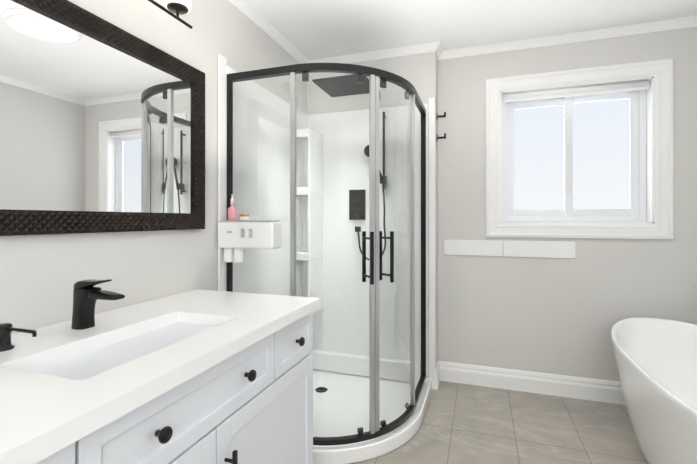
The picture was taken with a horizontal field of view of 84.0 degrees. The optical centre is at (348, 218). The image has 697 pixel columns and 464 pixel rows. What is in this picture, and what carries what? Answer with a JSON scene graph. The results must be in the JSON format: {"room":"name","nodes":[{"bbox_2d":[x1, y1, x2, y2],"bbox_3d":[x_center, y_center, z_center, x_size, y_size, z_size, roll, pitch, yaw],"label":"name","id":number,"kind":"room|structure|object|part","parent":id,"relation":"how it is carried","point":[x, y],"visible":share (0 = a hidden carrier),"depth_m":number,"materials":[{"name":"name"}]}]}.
{"room":"bathroom","nodes":[
{"label":"bathroom","id":0,"kind":"room"},
{"bbox_2d":[0,0,306,334],"bbox_3d":[-1.052,-0.022,1.134,0.120,2.440,4.890,0,0,19],"label":"wall","id":1,"kind":"structure","parent":0,"point":[41,276],"depth_m":1.63,"materials":[{"name":"white paint"}]},
{"bbox_2d":[0,0,204,235],"bbox_3d":[-0.931,-0.333,1.249,0.029,0.762,1.375,0,0,19],"label":"mirror","id":2,"kind":"object","parent":1,"relation":"attached to","point":[102,125],"visible":1,"depth_m":1.35,"materials":[{"name":"brown metal"}]},
{"bbox_2d":[148,0,192,28],"bbox_3d":[-0.846,-0.926,1.292,0.165,0.202,0.840,0,0,19],"label":"sconce","id":3,"kind":"object","parent":1,"relation":"attached to","point":[179,7],"visible":1,"depth_m":1.58,"materials":[{"name":"brown metal"}]},
{"bbox_3d":[-0.707,-0.951,1.604,0.104,0.152,0.104,0,0,19],"label":"lamp shade","id":4,"kind":"part","parent":3,"relation":"part of","materials":[{"name":"black metal"}]},
{"bbox_2d":[228,0,311,63],"bbox_3d":[-1.019,-1.217,0.987,0.038,0.050,4.390,0,0,19],"label":"crown molding","id":5,"kind":"structure","parent":1,"relation":"attached to","point":[250,12],"depth_m":2.48,"materials":[{"name":"white"}]},
{"bbox_2d":[307,51,437,377],"bbox_3d":[0.170,-0.019,2.984,1.000,2.440,0.160,0,0,19],"label":"wall","id":6,"kind":"structure","parent":0,"point":[419,72],"depth_m":2.85,"materials":[{"name":"white paint"}]},
{"bbox_2d":[312,41,443,63],"bbox_3d":[0.188,-1.215,2.885,0.978,0.050,0.058,0,0,19],"label":"crown molding","id":7,"kind":"structure","parent":6,"relation":"attached to","point":[434,46],"depth_m":2.85,"materials":[{"name":"white"}]},
{"bbox_2d":[437,133,445,141],"bbox_3d":[0.673,-0.592,2.808,0.066,0.052,0.024,0,0,19],"label":"robe hook","id":8,"kind":"object","parent":6,"relation":"attached to","point":[444,137],"depth_m":2.80,"materials":[{"name":"black metal"}]},
{"bbox_2d":[437,112,445,119],"bbox_3d":[0.673,-0.746,2.808,0.066,0.052,0.024,0,0,19],"label":"robe hook","id":9,"kind":"object","parent":6,"relation":"attached to","point":[440,116],"depth_m":2.80,"materials":[{"name":"black metal"}]},
{"bbox_2d":[245,0,696,59],"bbox_3d":[0.264,-1.273,0.687,2.900,0.060,4.890,0,0,19],"label":"ceiling","id":10,"kind":"structure","parent":0,"point":[313,29],"depth_m":2.41,"materials":[{"name":"white paint"}]},
{"bbox_2d":[350,381,647,463],"bbox_3d":[0.264,1.227,0.684,2.900,0.060,4.890,0,0,19],"label":"floor","id":11,"kind":"structure","parent":0,"point":[466,424],"depth_m":2.19,"materials":[{"name":"tile"}]},
{"bbox_2d":[16,303,320,463],"bbox_3d":[-0.632,0.788,1.145,0.659,0.820,1.276,0,0,19],"label":"bathroom vanity","id":12,"kind":"object","parent":11,"relation":"on","point":[197,376],"depth_m":1.09,"materials":[{"name":"white wood"}]},
{"bbox_3d":[-0.530,0.737,0.570,0.020,0.704,0.244,0,0,19],"label":"panel","id":13,"kind":"part","parent":12,"relation":"part of","materials":[{"name":"white wood"}]},
{"bbox_2d":[0,289,319,463],"bbox_3d":[-0.638,0.358,1.148,0.649,0.040,1.305,0,0,19],"label":"countertop","id":14,"kind":"structure","parent":12,"relation":"on","point":[38,409],"depth_m":0.94,"materials":[{"name":"white stone"}]},
{"bbox_2d":[64,279,124,330],"bbox_3d":[-0.765,0.261,1.180,0.182,0.154,0.061,0,0,19],"label":"faucet","id":15,"kind":"object","parent":14,"relation":"on","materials":[{"name":"black metal"}]},
{"bbox_2d":[28,319,215,378],"bbox_3d":[-0.594,0.451,1.114,0.302,0.171,0.592,0,0,19],"label":"sink","id":16,"kind":"object","parent":14,"relation":"in","point":[80,364],"depth_m":1.11,"materials":[{"name":"white ceramic"}]},
{"bbox_3d":[-0.407,0.472,0.850,0.032,0.034,0.034,0,0,19],"label":"knob","id":17,"kind":"part","parent":12,"relation":"part of","materials":[{"name":"black metal"}]},
{"bbox_3d":[-0.377,0.473,1.018,0.020,0.174,0.688,0,0,19],"label":"drawer wide","id":18,"kind":"part","parent":12,"relation":"part of","materials":[{"name":"white wood"}]},
{"bbox_3d":[-0.427,0.829,0.870,0.020,0.522,0.376,0,0,19],"label":"door","id":19,"kind":"part","parent":12,"relation":"part of","materials":[{"name":"white wood"}]},
{"bbox_3d":[-0.327,0.728,1.077,0.038,0.170,0.011,0,0,19],"label":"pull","id":20,"kind":"part","parent":12,"relation":"part of","materials":[{"name":"black metal"}]},
{"bbox_3d":[-0.297,0.473,1.172,0.032,0.034,0.034,0,0,19],"label":"knob","id":21,"kind":"part","parent":12,"relation":"part of","materials":[{"name":"black metal"}]},
{"bbox_3d":[-0.263,0.829,1.354,0.020,0.522,0.634,0,0,19],"label":"door","id":22,"kind":"part","parent":12,"relation":"part of","materials":[{"name":"white wood"}]},
{"bbox_3d":[-0.212,0.473,1.502,0.020,0.174,0.321,0,0,19],"label":"drawer","id":23,"kind":"part","parent":12,"relation":"part of","materials":[{"name":"white wood"}]},
{"bbox_3d":[-0.187,0.473,1.498,0.032,0.034,0.034,0,0,19],"label":"knob","id":24,"kind":"part","parent":12,"relation":"part of","materials":[{"name":"black metal"}]},
{"bbox_2d":[218,54,434,463],"bbox_3d":[-0.038,0.125,2.373,0.994,2.150,1.130,0,0,19],"label":"shower","id":25,"kind":"object","parent":11,"relation":"on","point":[334,212],"visible":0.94,"depth_m":2.54,"materials":[{"name":"clear glass"}]},
{"bbox_3d":[-0.667,0.169,2.047,0.013,2.060,0.061,0,0,19],"label":"edge trim","id":26,"kind":"part","parent":25,"relation":"part of","materials":[{"name":"white plastic"}]},
{"bbox_2d":[223,248,233,261],"bbox_3d":[-0.623,0.186,2.022,0.058,0.074,0.058,0,0,19],"label":"cup","id":27,"kind":"object","parent":25,"relation":"on","point":[228,253],"depth_m":2.00,"materials":[{"name":"white plastic"}]},
{"bbox_2d":[233,248,244,262],"bbox_3d":[-0.566,0.186,2.002,0.058,0.074,0.058,0,0,19],"label":"cup","id":28,"kind":"object","parent":25,"relation":"on","point":[238,253],"depth_m":1.98,"materials":[{"name":"white plastic"}]},
{"bbox_2d":[240,214,249,219],"bbox_3d":[-0.536,-0.010,1.998,0.050,0.033,0.049,0,0,19],"label":"jar","id":29,"kind":"object","parent":25,"relation":"on","point":[242,216],"depth_m":1.98,"materials":[{"name":"white metal"}]},
{"bbox_2d":[219,220,279,221],"bbox_3d":[-0.510,0.011,1.990,0.314,0.007,0.084,0,0,19],"label":"tray","id":30,"kind":"object","parent":25,"relation":"on","point":[219,220],"depth_m":1.95,"materials":[{"name":"grey plastic"}]},
{"bbox_3d":[-0.054,-0.757,2.421,0.932,0.036,1.044,0,0,19],"label":"head rail","id":31,"kind":"part","parent":25,"relation":"part of","materials":[{"name":"black metal"}]},
{"bbox_3d":[-0.072,0.179,1.977,0.370,1.849,0.171,0,0,19],"label":"door glass","id":32,"kind":"part","parent":25,"relation":"part of","materials":[{"name":"clear glass"}]},
{"bbox_3d":[0.066,-0.107,2.905,0.126,0.225,0.015,0,0,19],"label":"valve plate","id":33,"kind":"part","parent":25,"relation":"part of","materials":[{"name":"black"}]},
{"bbox_2d":[355,226,360,231],"bbox_3d":[0.071,0.075,2.894,0.040,0.040,0.031,0,0,19],"label":"outlet","id":34,"kind":"object","parent":25,"relation":"attached to","point":[358,229],"depth_m":2.88,"materials":[{"name":"black"}]},
{"bbox_3d":[0.088,0.197,2.011,0.044,0.265,0.046,0,0,19],"label":"handle","id":35,"kind":"part","parent":25,"relation":"part of","materials":[{"name":"black"}]},
{"bbox_3d":[-0.054,1.112,2.418,0.932,0.024,1.044,0,0,19],"label":"sill rail","id":36,"kind":"part","parent":25,"relation":"part of","materials":[{"name":"black"}]},
{"bbox_3d":[0.110,0.197,1.962,0.044,0.265,0.046,0,0,19],"label":"handle","id":37,"kind":"part","parent":25,"relation":"part of","materials":[{"name":"black"}]},
{"bbox_3d":[0.122,0.179,1.994,0.030,1.869,0.030,0,0,19],"label":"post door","id":38,"kind":"part","parent":25,"relation":"part of","materials":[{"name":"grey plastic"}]},
{"bbox_3d":[0.146,0.179,2.016,0.030,1.869,0.030,0,0,19],"label":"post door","id":39,"kind":"part","parent":25,"relation":"part of","materials":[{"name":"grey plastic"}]},
{"bbox_3d":[0.183,0.197,2.070,0.049,0.265,0.039,0,0,19],"label":"handle","id":40,"kind":"part","parent":25,"relation":"part of","materials":[{"name":"black metal"}]},
{"bbox_3d":[0.214,0.197,2.026,0.049,0.265,0.039,0,0,19],"label":"handle","id":41,"kind":"part","parent":25,"relation":"part of","materials":[{"name":"black"}]},
{"bbox_3d":[0.257,0.179,2.155,0.133,1.849,0.349,0,0,19],"label":"door glass","id":42,"kind":"part","parent":25,"relation":"part of","materials":[{"name":"clear glass"}]},
{"bbox_3d":[0.590,0.130,2.746,0.045,1.980,0.014,0,0,19],"label":"edge trim","id":43,"kind":"part","parent":25,"relation":"part of","materials":[{"name":"white plastic"}]},
{"bbox_2d":[611,317,696,463],"bbox_3d":[1.596,0.900,1.588,0.702,0.596,1.649,0,0,19],"label":"tub","id":44,"kind":"object","parent":11,"relation":"on","point":[656,360],"visible":1,"depth_m":1.93,"materials":[{"name":"white ceramic"}]},
{"bbox_2d":[438,27,696,381],"bbox_3d":[1.074,-0.020,2.876,2.780,2.440,0.220,0,0,19],"label":"wall","id":45,"kind":"structure","parent":0,"point":[560,316],"depth_m":2.65,"materials":[{"name":"white paint"}]},
{"bbox_2d":[444,240,575,258],"bbox_3d":[1.116,0.209,2.738,0.860,0.113,0.012,0,0,19],"label":"wall panels","id":46,"kind":"object","parent":45,"relation":"in","point":[551,249],"visible":1,"depth_m":2.72,"materials":[{"name":"white plastic"}]},
{"bbox_2d":[433,361,625,404],"bbox_3d":[1.442,1.130,2.623,1.640,0.140,0.017,0,0,19],"label":"baseboard","id":47,"kind":"structure","parent":45,"relation":"attached to","point":[599,390],"depth_m":2.68,"materials":[{"name":"white wood"}]},
{"bbox_2d":[437,16,696,59],"bbox_3d":[1.423,-1.215,2.616,1.610,0.050,0.050,0,0,19],"label":"crown molding","id":48,"kind":"structure","parent":45,"relation":"attached to","point":[686,22],"depth_m":2.59,"materials":[{"name":"white"}]},
{"bbox_2d":[502,222,653,223],"bbox_3d":[1.535,0.027,2.681,0.920,0.016,0.152,0,0,19],"label":"window sill","id":49,"kind":"structure","parent":45,"relation":"on","point":[582,222],"depth_m":2.59,"materials":[{"name":"white wood"}]},
{"bbox_2d":[486,58,673,238],"bbox_3d":[1.532,-0.437,2.671,1.104,1.129,0.174,0,0,19],"label":"window","id":50,"kind":"structure","parent":45,"relation":"in","point":[601,154],"depth_m":2.66,"materials":[{"name":"white"}]},
{"bbox_3d":[1.371,-0.438,2.798,0.426,0.835,0.029,0,0,19],"label":"fixed window sash","id":51,"kind":"part","parent":50,"relation":"part of","materials":[{"name":"white plastic"}]},
{"bbox_3d":[1.371,-0.438,2.798,0.326,0.735,0.006,0,0,19],"label":"window sash fixed glass","id":52,"kind":"part","parent":50,"relation":"part of","materials":[{"name":"clear glass"}]},
{"bbox_3d":[1.549,-0.438,2.723,0.892,0.915,0.065,0,0,19],"label":"vinyl window frame","id":53,"kind":"part","parent":50,"relation":"part of","materials":[{"name":"white plastic"}]},
{"bbox_2d":[502,79,650,101],"bbox_3d":[1.519,-0.864,2.635,0.888,0.064,0.042,0,0,19],"label":"window blind","id":54,"kind":"object","parent":50,"relation":"attached to","point":[623,87],"visible":0.94,"depth_m":2.61,"materials":[{"name":"white fabric"}]},
{"bbox_3d":[1.535,-0.903,2.682,0.920,0.014,0.152,0,0,19],"label":"top window jamb","id":55,"kind":"part","parent":50,"relation":"part of","materials":[{"name":"white plastic"}]},
{"bbox_3d":[1.722,-0.438,2.647,0.436,0.835,0.026,0,0,19],"label":"sliding window sash","id":56,"kind":"part","parent":50,"relation":"part of","materials":[{"name":"white plastic"}]},
{"bbox_3d":[1.722,-0.438,2.647,0.336,0.735,0.006,0,0,19],"label":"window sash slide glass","id":57,"kind":"part","parent":50,"relation":"part of","materials":[{"name":"clear glass"}]}
]}

